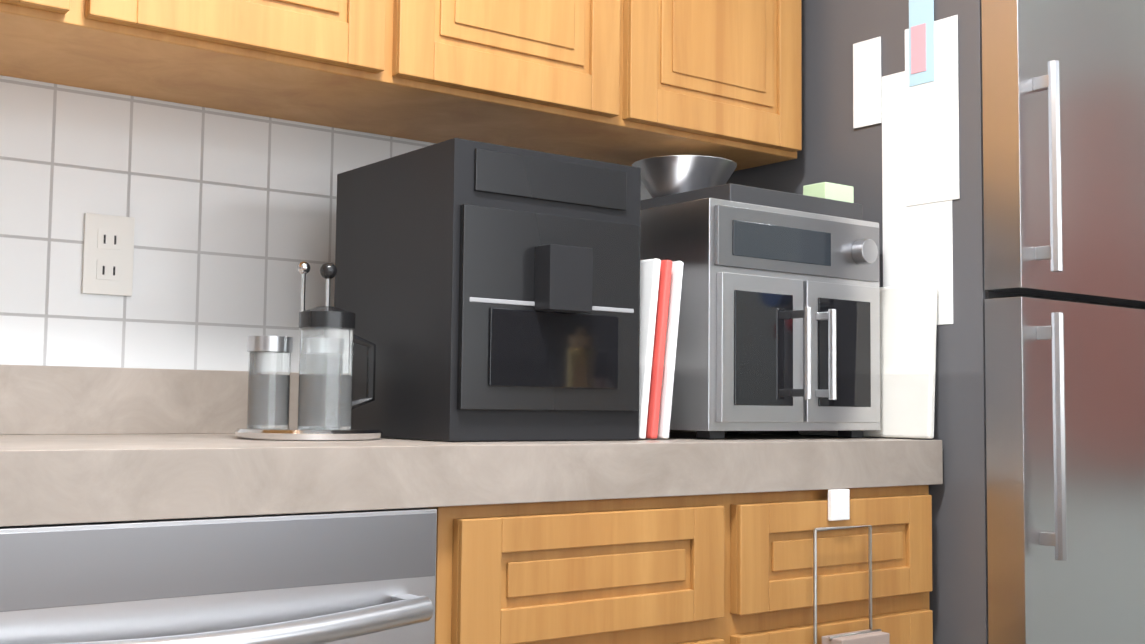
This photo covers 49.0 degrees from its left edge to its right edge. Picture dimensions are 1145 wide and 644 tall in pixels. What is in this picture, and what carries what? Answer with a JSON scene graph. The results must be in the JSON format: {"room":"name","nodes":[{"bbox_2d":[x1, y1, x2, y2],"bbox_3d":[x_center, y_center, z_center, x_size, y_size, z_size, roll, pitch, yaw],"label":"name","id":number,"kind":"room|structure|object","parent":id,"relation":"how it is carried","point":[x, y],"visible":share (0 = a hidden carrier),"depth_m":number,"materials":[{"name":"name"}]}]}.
{"room":"kitchen","nodes":[
{"label":"kitchen","id":0,"kind":"room"},
{"bbox_3d":[0.075,1.069,1.102,4.420,0.060,2.180,4,-5,-37],"label":"floor","id":1,"kind":"structure","parent":0,"visible":0},
{"bbox_2d":[0,508,436,643],"bbox_3d":[-0.547,0.630,1.415,0.608,0.843,0.616,4,-5,-37],"label":"dishwasher","id":2,"kind":"object","parent":1,"relation":"on","point":[356,577],"visible":0.85,"depth_m":1.27,"materials":[{"name":"silver metal"}]},
{"bbox_2d":[426,485,932,643],"bbox_3d":[0.034,0.671,1.930,0.910,0.844,0.600,4,-5,-37],"label":"base cabinet","id":3,"kind":"object","parent":1,"relation":"on","point":[737,568],"visible":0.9,"depth_m":1.67,"materials":[{"name":"brown wood"}]},
{"bbox_2d":[813,489,889,643],"bbox_3d":[0.400,0.566,1.802,0.125,0.646,0.054,4,-5,-37],"label":"holder","id":4,"kind":"object","parent":3,"relation":"hanging from","point":[838,504],"visible":1,"depth_m":1.82,"materials":[{"name":"white plastic"}]},
{"bbox_2d":[724,0,1144,643],"bbox_3d":[0.812,0.254,2.414,0.848,1.760,0.756,4,-5,-37],"label":"refrigerator","id":5,"kind":"object","parent":1,"relation":"on","point":[984,160],"visible":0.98,"depth_m":2.01,"materials":[{"name":"grey metal"}]},
{"bbox_3d":[-1.326,0.576,0.752,0.905,0.844,0.843,4,-5,-37],"label":"base cabinet","id":6,"kind":"object","parent":1,"relation":"on","visible":0},
{"bbox_2d":[0,364,942,526],"bbox_3d":[-0.599,0.117,1.328,2.713,0.165,0.847,4,-5,-37],"label":"countertop","id":7,"kind":"structure","parent":6,"relation":"on","point":[78,444],"depth_m":1.54,"materials":[{"name":"stone"}]},
{"bbox_2d":[234,261,382,439],"bbox_3d":[-0.345,0.035,1.662,0.192,0.236,0.192,4,-5,-37],"label":"french press set","id":8,"kind":"object","parent":7,"relation":"on","point":[329,338],"visible":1,"depth_m":1.61,"materials":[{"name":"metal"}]},
{"bbox_2d":[334,138,640,440],"bbox_3d":[-0.114,-0.028,1.793,0.310,0.385,0.375,4,-5,-37],"label":"coffee machine","id":9,"kind":"object","parent":7,"relation":"on","point":[483,291],"visible":0.98,"depth_m":1.66,"materials":[{"name":"black plastic"}]},
{"bbox_2d":[639,258,683,438],"bbox_3d":[0.039,0.045,1.927,0.082,0.259,0.300,4,-5,-37],"label":"books","id":10,"kind":"object","parent":7,"relation":"on","point":[660,288],"visible":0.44,"depth_m":1.81,"materials":[{"name":"white paper"}]},
{"bbox_2d":[640,198,879,438],"bbox_3d":[0.266,0.010,2.072,0.385,0.355,0.386,4,-5,-37],"label":"toaster oven","id":11,"kind":"object","parent":7,"relation":"on","point":[779,323],"visible":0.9,"depth_m":1.91,"materials":[{"name":"silver metal"}]},
{"bbox_2d":[632,155,861,219],"bbox_3d":[0.269,-0.212,2.097,0.332,0.089,0.270,4,-5,-37],"label":"tray","id":12,"kind":"object","parent":11,"relation":"on","point":[670,179],"visible":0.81,"depth_m":2.02,"materials":[{"name":"grey metal"}]},
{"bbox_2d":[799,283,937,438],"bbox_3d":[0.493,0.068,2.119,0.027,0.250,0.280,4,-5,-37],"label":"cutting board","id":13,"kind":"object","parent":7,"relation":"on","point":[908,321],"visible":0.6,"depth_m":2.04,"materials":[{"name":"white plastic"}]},
{"bbox_3d":[-0.486,-0.307,2.052,3.970,2.800,0.120,4,-5,-37],"label":"wall","id":14,"kind":"structure","parent":0,"visible":0},
{"bbox_2d":[0,0,151,87],"bbox_3d":[-0.844,-0.738,1.518,0.551,0.760,0.330,4,-5,-37],"label":"upper cabinet","id":15,"kind":"object","parent":14,"relation":"attached to","point":[73,43],"depth_m":1.55,"materials":[{"name":"brown wood"}]},
{"bbox_2d":[85,0,451,130],"bbox_3d":[-0.511,-0.717,1.769,0.552,0.760,0.330,4,-5,-37],"label":"upper cabinet","id":16,"kind":"object","parent":14,"relation":"attached to","point":[343,64],"depth_m":1.73,"materials":[{"name":"brown wood"}]},
{"bbox_2d":[0,75,651,372],"bbox_3d":[-0.846,-0.112,1.689,2.740,0.525,0.001,4,-5,-37],"label":"backsplash","id":17,"kind":"structure","parent":14,"relation":"attached to","point":[233,214],"depth_m":1.87,"materials":[{"name":"tile"}]},
{"bbox_2d":[82,213,134,295],"bbox_3d":[-0.670,-0.097,1.815,0.070,0.115,0.008,4,-5,-37],"label":"electrical outlet","id":18,"kind":"object","parent":17,"relation":"attached to","point":[108,251],"visible":1,"depth_m":1.81,"materials":[{"name":"white plastic"}]},
{"bbox_2d":[356,0,671,158],"bbox_3d":[-0.178,-0.696,2.020,0.551,0.760,0.330,4,-5,-37],"label":"upper cabinet","id":19,"kind":"object","parent":14,"relation":"attached to","point":[627,82],"depth_m":1.96,"materials":[{"name":"brown wood"}]},
{"bbox_2d":[588,0,801,170],"bbox_3d":[0.128,-0.677,2.250,0.484,0.760,0.330,4,-5,-37],"label":"upper cabinet","id":20,"kind":"object","parent":14,"relation":"attached to","point":[737,64],"depth_m":2.16,"materials":[{"name":"brown wood"}]}
]}

